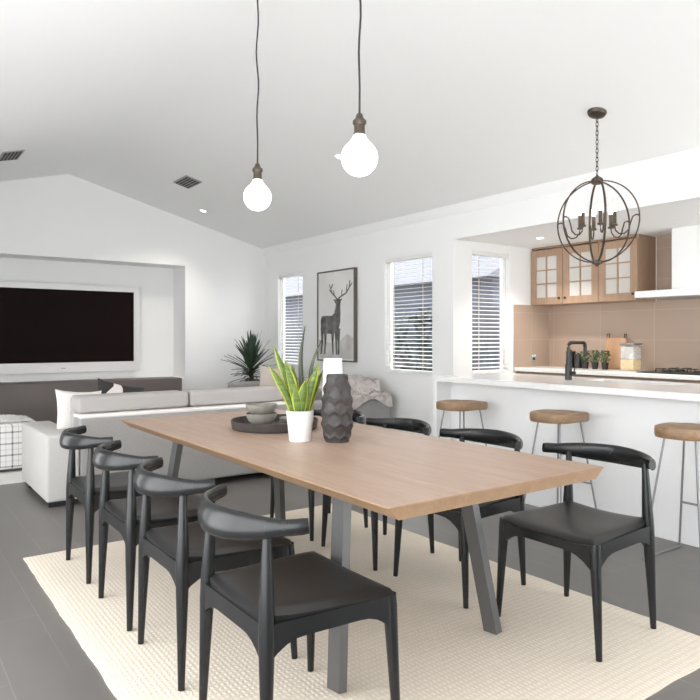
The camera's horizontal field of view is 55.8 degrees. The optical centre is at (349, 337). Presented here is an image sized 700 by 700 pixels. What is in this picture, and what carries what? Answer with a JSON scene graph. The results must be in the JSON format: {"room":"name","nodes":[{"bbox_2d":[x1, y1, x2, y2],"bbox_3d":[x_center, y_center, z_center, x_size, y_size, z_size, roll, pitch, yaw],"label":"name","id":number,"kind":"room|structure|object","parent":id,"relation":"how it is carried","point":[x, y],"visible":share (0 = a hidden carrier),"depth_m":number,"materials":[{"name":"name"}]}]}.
{"room":"dining room","nodes":[
{"label":"dining room","id":0,"kind":"room"},
{"bbox_2d":[0,174,264,389],"bbox_3d":[-3.686,-0.403,8.514,5.750,3.307,0.550,0,0,-36],"label":"wall","id":1,"kind":"structure","parent":0,"point":[201,288],"depth_m":9.13,"materials":[{"name":"white paint"}]},
{"bbox_2d":[0,281,138,373],"bbox_3d":[-3.742,-0.128,8.635,1.960,1.155,0.087,0,0,-36],"label":"television","id":2,"kind":"object","parent":1,"relation":"attached to","point":[45,327],"visible":1,"depth_m":8.63,"materials":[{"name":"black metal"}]},
{"bbox_2d":[0,0,699,248],"bbox_3d":[-0.710,-1.723,4.286,5.850,0.907,11.190,0,0,-36],"label":"ceiling","id":3,"kind":"structure","parent":0,"point":[462,100],"depth_m":4.78,"materials":[{"name":"white paint"}]},
{"bbox_2d":[0,150,24,160],"bbox_3d":[-3.389,-1.823,6.603,0.195,0.063,0.400,0,0,-36],"label":"ceiling vent","id":4,"kind":"object","parent":3,"relation":"in","point":[6,155],"visible":1,"depth_m":6.56,"materials":[{"name":"grey metal"}]},
{"bbox_2d":[173,175,201,188],"bbox_3d":[-1.875,-1.799,7.629,0.195,0.063,0.400,0,0,-36],"label":"ceiling vent","id":5,"kind":"object","parent":3,"relation":"in","point":[188,182],"visible":1,"depth_m":7.60,"materials":[{"name":"grey metal"}]},
{"bbox_2d":[244,0,270,210],"bbox_3d":[-0.510,-1.351,3.648,0.152,1.297,0.152,0,0,-36],"label":"pendant light","id":6,"kind":"object","parent":3,"relation":"hanging from","point":[257,196],"visible":1,"depth_m":3.62,"materials":[{"name":"white glass"}]},
{"bbox_2d":[252,163,262,179],"bbox_3d":[-0.510,-0.916,3.648,0.057,0.095,0.057,0,0,-36],"label":"socket","id":7,"kind":"object","parent":6,"relation":"attached to","point":[257,170],"depth_m":3.63,"materials":[{"name":"brown metal"}]},
{"bbox_2d":[334,154,340,159],"bbox_3d":[-0.096,-1.661,6.063,0.098,0.035,0.100,0,0,-29],"label":"recessed light","id":8,"kind":"object","parent":3,"relation":"in","point":[337,156],"visible":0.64,"depth_m":6.07,"materials":[{"name":"white"}]},
{"bbox_2d":[341,0,377,176],"bbox_3d":[0.040,-1.331,2.778,0.154,1.303,0.154,0,0,-36],"label":"pendant light","id":9,"kind":"object","parent":3,"relation":"hanging from","point":[359,157],"visible":1,"depth_m":2.74,"materials":[{"name":"white glass"}]},
{"bbox_2d":[353,113,365,134],"bbox_3d":[0.040,-0.895,2.778,0.058,0.096,0.058,0,0,-36],"label":"socket","id":10,"kind":"object","parent":9,"relation":"attached to","point":[359,123],"depth_m":2.76,"materials":[{"name":"brown metal"}]},
{"bbox_2d":[557,107,639,266],"bbox_3d":[1.671,-1.016,4.470,0.538,1.067,0.542,0,0,-36],"label":"orb chandelier","id":11,"kind":"object","parent":3,"relation":"hanging from","point":[596,113],"visible":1,"depth_m":4.44,"materials":[{"name":"brown metal"}]},
{"bbox_2d":[0,472,699,699],"bbox_3d":[-0.092,1.300,4.730,7.370,0.100,11.190,0,0,-36],"label":"floor","id":12,"kind":"structure","parent":0,"point":[41,657],"depth_m":3.45,"materials":[{"name":"grey tile"}]},
{"bbox_2d":[0,468,24,484],"bbox_3d":[-2.769,1.244,6.939,3.008,0.012,1.906,0,0,-36],"label":"rug","id":13,"kind":"object","parent":12,"relation":"on","point":[8,476],"visible":0.03,"depth_m":5.91,"materials":[{"name":"white carpet"}]},
{"bbox_2d":[0,417,35,469],"bbox_3d":[-3.297,1.013,6.276,0.540,0.450,0.540,0,0,-36],"label":"ottoman","id":14,"kind":"object","parent":13,"relation":"on","point":[10,433],"visible":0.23,"depth_m":6.08,"materials":[{"name":"fabric"}]},
{"bbox_2d":[0,414,31,422],"bbox_3d":[-3.297,0.755,6.279,0.466,0.057,0.467,0,0,-36],"label":"fur throw","id":15,"kind":"object","parent":14,"relation":"on","point":[5,418],"visible":1,"depth_m":6.22,"materials":[{"name":"white fur"}]},
{"bbox_2d":[0,377,181,423],"bbox_3d":[-3.591,0.889,8.006,3.110,0.722,0.354,0,0,-36],"label":"console","id":16,"kind":"object","parent":12,"relation":"on","point":[37,400],"visible":0.41,"depth_m":7.81,"materials":[{"name":"black"}]},
{"bbox_2d":[22,386,287,507],"bbox_3d":[-1.575,0.850,5.872,2.275,0.800,1.005,0,0,-36],"label":"sofa","id":17,"kind":"object","parent":12,"relation":"on","point":[44,461],"visible":0.57,"depth_m":5.26,"materials":[{"name":"grey fabric"}]},
{"bbox_2d":[55,389,100,428],"bbox_3d":[-2.199,0.608,5.365,0.410,0.400,0.155,0,0,-43],"label":"cushion","id":18,"kind":"object","parent":17,"relation":"on","point":[63,397],"visible":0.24,"depth_m":5.26,"materials":[{"name":"white fabric"}]},
{"bbox_2d":[98,378,143,393],"bbox_3d":[-1.979,0.582,5.668,0.503,0.485,0.190,0,0,-39],"label":"cushion","id":19,"kind":"object","parent":17,"relation":"on","point":[105,387],"visible":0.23,"depth_m":5.64,"materials":[{"name":"black fabric"}]},
{"bbox_2d":[70,390,187,427],"bbox_3d":[-1.782,0.623,5.385,0.890,0.345,0.265,0,0,-36],"label":"cushion","id":20,"kind":"object","parent":17,"relation":"on","point":[85,404],"depth_m":5.24,"materials":[{"name":"grey fabric"}]},
{"bbox_2d":[182,386,281,405],"bbox_3d":[-1.051,0.623,5.910,0.890,0.345,0.265,0,0,-36],"label":"cushion","id":21,"kind":"object","parent":17,"relation":"on","point":[255,394],"depth_m":5.78,"materials":[{"name":"grey fabric"}]},
{"bbox_2d":[223,330,276,383],"bbox_3d":[-1.361,0.567,9.018,0.775,1.365,0.672,0,0,-20],"label":"yucca plant","id":22,"kind":"object","parent":12,"relation":"on","point":[251,349],"visible":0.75,"depth_m":8.96,"materials":[{"name":"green plant"}]},
{"bbox_2d":[228,377,389,428],"bbox_3d":[-0.556,0.880,7.765,1.040,0.740,2.020,0,0,-36],"label":"sofa","id":23,"kind":"object","parent":12,"relation":"on","point":[371,408],"visible":0.12,"depth_m":7.14,"materials":[{"name":"grey fabric"}]},
{"bbox_2d":[259,365,295,401],"bbox_3d":[-0.923,0.585,8.277,0.494,0.491,0.175,0,0,-9],"label":"cushion","id":24,"kind":"object","parent":23,"relation":"on","point":[266,378],"visible":0.27,"depth_m":8.22,"materials":[{"name":"beige fabric"}]},
{"bbox_2d":[304,374,392,409],"bbox_3d":[-0.054,0.590,7.391,0.685,0.341,0.896,0,0,-36],"label":"fur throw","id":25,"kind":"object","parent":23,"relation":"on","point":[363,389],"visible":0.57,"depth_m":7.22,"materials":[{"name":"beige fur"}]},
{"bbox_2d":[23,503,699,699],"bbox_3d":[-0.158,1.244,3.194,2.120,0.012,2.857,0,0,-36],"label":"dining rug","id":26,"kind":"object","parent":12,"relation":"on","point":[544,649],"visible":0.51,"depth_m":2.68,"materials":[{"name":"beige carpet"}]},
{"bbox_2d":[59,425,141,583],"bbox_3d":[-1.292,0.864,3.616,0.550,0.746,0.567,0,0,-36],"label":"dining chair","id":27,"kind":"object","parent":26,"relation":"on","point":[86,489],"visible":0.71,"depth_m":3.40,"materials":[{"name":"black wood"}]},
{"bbox_2d":[93,440,226,631],"bbox_3d":[-0.906,0.864,3.080,0.550,0.746,0.567,0,0,-36],"label":"dining chair","id":28,"kind":"object","parent":26,"relation":"on","point":[123,514],"visible":0.7,"depth_m":2.90,"materials":[{"name":"black wood"}]},
{"bbox_2d":[133,457,297,690],"bbox_3d":[-0.568,0.864,2.609,0.550,0.746,0.567,0,0,-36],"label":"dining chair","id":29,"kind":"object","parent":26,"relation":"on","point":[178,548],"visible":0.77,"depth_m":2.43,"materials":[{"name":"black wood"}]},
{"bbox_2d":[197,483,399,699],"bbox_3d":[-0.206,0.864,2.105,0.550,0.746,0.567,0,0,-36],"label":"dining chair","id":30,"kind":"object","parent":26,"relation":"on","point":[277,602],"visible":1,"depth_m":2.00,"materials":[{"name":"black wood"}]},
{"bbox_2d":[270,409,367,540],"bbox_3d":[-0.173,0.864,4.383,0.550,0.746,0.567,0,0,-36],"label":"dining chair","id":31,"kind":"object","parent":26,"relation":"on","point":[359,417],"visible":0.27,"depth_m":4.30,"materials":[{"name":"black wood"}]},
{"bbox_2d":[122,409,603,693],"bbox_3d":[-0.207,0.868,3.296,1.072,0.741,2.586,0,0,-36],"label":"dining table","id":32,"kind":"object","parent":26,"relation":"on","point":[396,474],"visible":0.72,"depth_m":2.62,"materials":[{"name":"brown wood"}]},
{"bbox_2d":[230,414,317,432],"bbox_3d":[-0.417,0.473,3.665,0.484,0.050,0.484,0,0,-36],"label":"serving tray","id":33,"kind":"object","parent":32,"relation":"on","point":[241,423],"visible":0.56,"depth_m":3.46,"materials":[{"name":"black wood"}]},
{"bbox_2d":[246,412,276,423],"bbox_3d":[-0.483,0.445,3.612,0.170,0.070,0.170,0,0,-36],"label":"bowl","id":34,"kind":"object","parent":33,"relation":"on","point":[268,418],"visible":0.66,"depth_m":3.55,"materials":[{"name":"grey ceramic"}]},
{"bbox_2d":[245,403,276,414],"bbox_3d":[-0.483,0.393,3.612,0.174,0.062,0.174,0,0,-36],"label":"bowl","id":35,"kind":"object","parent":34,"relation":"on","point":[254,408],"visible":0.8,"depth_m":3.56,"materials":[{"name":"grey ceramic"}]},
{"bbox_2d":[269,325,322,441],"bbox_3d":[-0.260,0.219,3.204,0.257,0.562,0.136,0,0,6],"label":"snake plant","id":36,"kind":"object","parent":32,"relation":"on","point":[299,397],"visible":1,"depth_m":3.18,"materials":[{"name":"green plant"}]},
{"bbox_2d":[322,358,341,396],"bbox_3d":[-0.093,0.305,3.566,0.112,0.390,0.112,0,0,-36],"label":"vase","id":37,"kind":"object","parent":32,"relation":"on","point":[330,365],"visible":0.34,"depth_m":3.52,"materials":[{"name":"white ceramic"}]},
{"bbox_2d":[321,374,353,442],"bbox_3d":[-0.062,0.338,3.188,0.159,0.325,0.159,0,0,27],"label":"vase","id":38,"kind":"object","parent":32,"relation":"on","point":[337,410],"visible":1,"depth_m":3.13,"materials":[{"name":"grey ceramic"}]},
{"bbox_2d":[321,418,433,570],"bbox_3d":[0.195,0.864,3.871,0.550,0.746,0.567,0,0,-36],"label":"dining chair","id":39,"kind":"object","parent":26,"relation":"on","point":[405,424],"visible":0.41,"depth_m":3.91,"materials":[{"name":"black wood"}]},
{"bbox_2d":[393,428,525,608],"bbox_3d":[0.591,0.864,3.380,0.550,0.746,0.567,0,0,-36],"label":"dining chair","id":40,"kind":"object","parent":26,"relation":"on","point":[487,436],"visible":0.39,"depth_m":3.30,"materials":[{"name":"black wood"}]},
{"bbox_2d":[496,443,656,661],"bbox_3d":[1.013,0.864,2.883,0.550,0.746,0.567,0,0,-36],"label":"dining chair","id":41,"kind":"object","parent":26,"relation":"on","point":[591,534],"visible":1,"depth_m":2.81,"materials":[{"name":"black wood"}]},
{"bbox_2d":[436,399,487,445],"bbox_3d":[0.870,0.869,5.138,0.416,0.761,0.342,0,0,-36],"label":"bar stool","id":42,"kind":"object","parent":12,"relation":"on","point":[451,404],"visible":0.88,"depth_m":5.04,"materials":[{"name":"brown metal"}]},
{"bbox_2d":[516,371,564,375],"bbox_3d":[2.215,0.805,7.138,0.607,0.889,0.628,0,0,-36],"label":"base cabinet","id":43,"kind":"object","parent":12,"relation":"on","point":[517,372],"visible":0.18,"depth_m":6.97,"materials":[{"name":"brown wood"}]},
{"bbox_2d":[524,409,596,508],"bbox_3d":[1.395,0.869,4.407,0.416,0.761,0.342,0,0,-36],"label":"bar stool","id":44,"kind":"object","parent":12,"relation":"on","point":[550,416],"visible":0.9,"depth_m":4.32,"materials":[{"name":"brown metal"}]},
{"bbox_2d":[433,381,699,547],"bbox_3d":[2.200,0.806,4.239,0.872,0.888,3.918,0,0,-36],"label":"kitchen island","id":45,"kind":"object","parent":12,"relation":"on","point":[619,420],"visible":0.42,"depth_m":4.43,"materials":[{"name":"white laminate"}]},
{"bbox_2d":[433,373,699,400],"bbox_3d":[2.199,0.341,4.240,0.880,0.042,3.920,0,0,-36],"label":"island countertop","id":46,"kind":"structure","parent":45,"relation":"on","point":[637,388],"depth_m":4.65,"materials":[{"name":"white stone"}]},
{"bbox_2d":[565,341,586,379],"bbox_3d":[1.759,0.171,5.090,0.250,0.298,0.087,0,0,-36],"label":"tap","id":47,"kind":"object","parent":46,"relation":"on","point":[568,366],"visible":0.97,"depth_m":5.04,"materials":[{"name":"black metal"}]},
{"bbox_2d":[564,374,623,378],"bbox_3d":[2.588,0.805,6.618,0.607,0.889,0.648,0,0,-36],"label":"base cabinet","id":48,"kind":"object","parent":12,"relation":"on","point":[575,375],"visible":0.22,"depth_m":6.42,"materials":[{"name":"brown wood"}]},
{"bbox_2d":[624,377,699,383],"bbox_3d":[3.052,0.805,5.972,0.607,0.889,0.938,0,0,-36],"label":"base cabinet","id":49,"kind":"object","parent":12,"relation":"on","point":[626,378],"visible":0.17,"depth_m":5.89,"materials":[{"name":"brown wood"}]},
{"bbox_2d":[641,422,699,559],"bbox_3d":[1.903,0.869,3.701,0.416,0.761,0.342,0,0,-36],"label":"bar stool","id":50,"kind":"object","parent":12,"relation":"on","point":[684,432],"visible":1,"depth_m":3.66,"materials":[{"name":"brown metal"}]},
{"bbox_3d":[3.618,0.805,5.185,0.607,0.889,0.998,0,0,-36],"label":"base cabinet","id":51,"kind":"object","parent":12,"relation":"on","visible":0},
{"bbox_2d":[514,366,699,380],"bbox_3d":[2.969,0.340,6.079,0.597,0.040,3.207,0,0,-36],"label":"countertop","id":52,"kind":"structure","parent":51,"relation":"on","point":[545,369],"depth_m":6.36,"materials":[{"name":"white stone"}]},
{"bbox_2d":[566,350,575,367],"bbox_3d":[2.376,0.224,7.113,0.104,0.193,0.104,0,0,-36],"label":"canister","id":53,"kind":"object","parent":52,"relation":"on","point":[572,353],"visible":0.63,"depth_m":7.07,"materials":[{"name":"black metal"}]},
{"bbox_2d":[574,353,581,367],"bbox_3d":[2.424,0.238,7.012,0.094,0.163,0.094,0,0,-36],"label":"canister","id":54,"kind":"object","parent":52,"relation":"on","point":[577,358],"visible":0.74,"depth_m":6.97,"materials":[{"name":"black"}]},
{"bbox_2d":[580,350,590,368],"bbox_3d":[2.453,0.220,6.899,0.116,0.200,0.108,0,0,-10],"label":"potted herb","id":55,"kind":"object","parent":52,"relation":"on","point":[585,364],"visible":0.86,"depth_m":6.88,"materials":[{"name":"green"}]},
{"bbox_2d":[582,362,588,368],"bbox_3d":[2.455,0.285,6.899,0.072,0.070,0.072,0,0,-36],"label":"pot","id":56,"kind":"object","parent":55,"relation":"on","point":[585,365],"depth_m":6.87,"materials":[{"name":"black"}]},
{"bbox_2d":[590,350,600,368],"bbox_3d":[2.522,0.221,6.805,0.127,0.198,0.115,0,0,-36],"label":"potted herb","id":57,"kind":"object","parent":52,"relation":"on","point":[595,362],"visible":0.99,"depth_m":6.78,"materials":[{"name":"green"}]},
{"bbox_2d":[591,362,598,368],"bbox_3d":[2.522,0.285,6.806,0.072,0.070,0.072,0,0,-36],"label":"pot","id":58,"kind":"object","parent":57,"relation":"on","point":[594,364],"depth_m":6.78,"materials":[{"name":"black plastic"}]},
{"bbox_2d":[599,350,611,369],"bbox_3d":[2.589,0.221,6.717,0.115,0.199,0.115,0,0,-36],"label":"potted herb","id":59,"kind":"object","parent":52,"relation":"on","point":[604,364],"visible":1,"depth_m":6.69,"materials":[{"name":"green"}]},
{"bbox_2d":[601,362,608,369],"bbox_3d":[2.590,0.285,6.713,0.072,0.070,0.072,0,0,-36],"label":"pot","id":60,"kind":"object","parent":59,"relation":"on","point":[604,364],"depth_m":6.69,"materials":[{"name":"black ceramic"}]},
{"bbox_2d":[605,334,626,368],"bbox_3d":[2.729,0.137,6.794,0.067,0.364,0.230,0,0,-36],"label":"wooden board","id":61,"kind":"object","parent":52,"relation":"on","point":[612,344],"visible":0.75,"depth_m":6.79,"materials":[{"name":"brown wood"}]},
{"bbox_2d":[619,343,641,369],"bbox_3d":[2.763,0.183,6.505,0.154,0.271,0.154,0,0,-36],"label":"storage jar","id":62,"kind":"object","parent":52,"relation":"on","point":[630,356],"visible":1,"depth_m":6.46,"materials":[{"name":"clear glass"}]},
{"bbox_2d":[636,367,699,374],"bbox_3d":[3.104,0.298,5.894,0.460,0.043,0.910,0,0,-36],"label":"cooktop","id":63,"kind":"object","parent":52,"relation":"in","point":[676,370],"visible":1,"depth_m":5.99,"materials":[{"name":"black metal"}]},
{"bbox_2d":[265,163,699,435],"bbox_3d":[1.800,-0.085,5.720,0.100,2.670,10.390,0,0,-36],"label":"wall","id":64,"kind":"structure","parent":0,"point":[412,394],"depth_m":7.15,"materials":[{"name":"white paint"}]},
{"bbox_2d":[282,275,301,365],"bbox_3d":[-0.810,-0.260,9.343,0.112,1.300,0.680,0,0,-36],"label":"window","id":65,"kind":"structure","parent":64,"relation":"in","point":[300,275],"depth_m":9.62,"materials":[{"name":"white"}]},
{"bbox_2d":[279,272,302,364],"bbox_3d":[-0.821,-0.269,9.335,0.050,1.282,0.668,0,0,-36],"label":"blind","id":66,"kind":"object","parent":65,"relation":"attached to","point":[297,273],"visible":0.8,"depth_m":9.40,"materials":[{"name":"white plastic"}]},
{"bbox_2d":[317,267,357,361],"bbox_3d":[-0.170,-0.280,8.332,0.048,1.150,0.830,0,0,-36],"label":"framed picture","id":67,"kind":"object","parent":64,"relation":"attached to","point":[337,290],"visible":0.99,"depth_m":8.27,"materials":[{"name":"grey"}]},
{"bbox_2d":[384,257,431,374],"bbox_3d":[0.666,-0.258,7.288,0.112,1.295,0.800,0,0,-36],"label":"window","id":68,"kind":"structure","parent":64,"relation":"in","point":[391,263],"depth_m":7.60,"materials":[{"name":"white"}]},
{"bbox_2d":[386,252,431,372],"bbox_3d":[0.656,-0.267,7.281,0.050,1.277,0.788,0,0,-36],"label":"blind","id":69,"kind":"object","parent":68,"relation":"attached to","point":[424,255],"visible":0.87,"depth_m":7.28,"materials":[{"name":"white plastic"}]},
{"bbox_2d":[262,147,699,254],"bbox_3d":[1.734,-1.290,5.673,0.062,0.090,10.390,0,0,-36],"label":"trim","id":70,"kind":"structure","parent":64,"relation":"attached to","point":[692,156],"depth_m":6.01,"materials":[{"name":"white paint"}]},
{"bbox_2d":[460,240,548,374],"bbox_3d":[1.717,0.075,7.224,1.520,2.350,0.112,0,0,-36],"label":"wall","id":71,"kind":"structure","parent":0,"point":[518,262],"depth_m":7.22,"materials":[{"name":"white paint"}]},
{"bbox_2d":[472,255,509,373],"bbox_3d":[1.470,-0.265,7.046,0.570,1.290,0.112,0,0,-36],"label":"window","id":72,"kind":"structure","parent":71,"relation":"in","point":[501,261],"depth_m":7.22,"materials":[{"name":"white"}]},
{"bbox_2d":[472,250,507,372],"bbox_3d":[1.477,-0.274,7.035,0.558,1.272,0.051,0,0,-36],"label":"blind","id":73,"kind":"object","parent":72,"relation":"attached to","point":[479,253],"visible":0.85,"depth_m":7.03,"materials":[{"name":"white plastic"}]},
{"bbox_2d":[531,353,535,360],"bbox_3d":[2.054,0.215,7.390,0.090,0.090,0.011,0,0,-36],"label":"power socket","id":74,"kind":"object","parent":71,"relation":"attached to","point":[533,355],"visible":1,"depth_m":7.38,"materials":[{"name":"grey plastic"}]},
{"bbox_2d":[463,200,699,248],"bbox_3d":[3.646,-1.050,4.540,1.520,0.100,6.520,0,0,-36],"label":"ceiling","id":75,"kind":"structure","parent":0,"point":[656,221],"depth_m":6.09,"materials":[{"name":"white paint"}]},
{"bbox_2d":[549,235,699,370],"bbox_3d":[4.188,0.125,4.992,0.112,2.250,6.420,0,0,-36],"label":"wall","id":76,"kind":"structure","parent":0,"point":[668,331],"depth_m":6.60,"materials":[{"name":"beige tile"}]},
{"bbox_2d":[531,244,578,305],"bbox_3d":[2.260,-0.681,7.296,0.350,0.633,0.424,0,0,-36],"label":"upper cabinet","id":77,"kind":"object","parent":76,"relation":"attached to","point":[546,262],"visible":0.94,"depth_m":7.21,"materials":[{"name":"brown wood"}]},
{"bbox_2d":[563,240,608,304],"bbox_3d":[2.509,-0.681,6.950,0.350,0.633,0.424,0,0,-36],"label":"upper cabinet","id":78,"kind":"object","parent":76,"relation":"attached to","point":[580,278],"visible":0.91,"depth_m":6.86,"materials":[{"name":"brown wood"}]},
{"bbox_2d":[598,234,655,302],"bbox_3d":[2.757,-0.681,6.605,0.350,0.633,0.424,0,0,-36],"label":"upper cabinet","id":79,"kind":"object","parent":76,"relation":"attached to","point":[633,270],"visible":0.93,"depth_m":6.48,"materials":[{"name":"brown wood"}]},
{"bbox_2d":[635,225,699,299],"bbox_3d":[3.142,-0.683,5.934,0.488,0.631,0.970,0,0,-36],"label":"range hood","id":80,"kind":"object","parent":76,"relation":"attached to","point":[685,240],"visible":1,"depth_m":5.92,"materials":[{"name":"white metal"}]},
{"label":"outside","id":81,"kind":"structure","parent":0,"visible":0},
{"bbox_3d":[3.420,1.400,16.619,15.050,0.100,27.000,0,0,-36],"label":"ground","id":82,"kind":"structure","parent":81,"visible":0},
{"bbox_2d":[285,255,499,317],"bbox_3d":[1.569,-0.750,20.522,6.500,4.200,13.100,0,0,-36],"label":"house","id":83,"kind":"structure","parent":82,"relation":"on","point":[477,297],"depth_m":15.73,"materials":[{"name":"grey"}]},
{"bbox_2d":[285,307,499,370],"bbox_3d":[-0.319,0.425,14.539,0.050,1.850,14.985,0,0,-36],"label":"fence","id":84,"kind":"object","parent":82,"relation":"on","point":[489,341],"visible":0.07,"depth_m":11.13,"materials":[{"name":"stone"}]},
{"bbox_2d":[393,314,431,370],"bbox_3d":[0.889,0.502,9.209,0.910,1.696,0.854,0,0,-36],"label":"shrub","id":85,"kind":"object","parent":82,"relation":"on","point":[410,317],"visible":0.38,"depth_m":9.17,"materials":[{"name":"green plant"}]},
{"bbox_2d":[411,307,431,370],"bbox_3d":[1.065,0.462,8.519,0.816,1.775,0.732,0,0,-36],"label":"shrub","id":86,"kind":"object","parent":82,"relation":"on","point":[419,309],"visible":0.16,"depth_m":8.46,"materials":[{"name":"green plant"}]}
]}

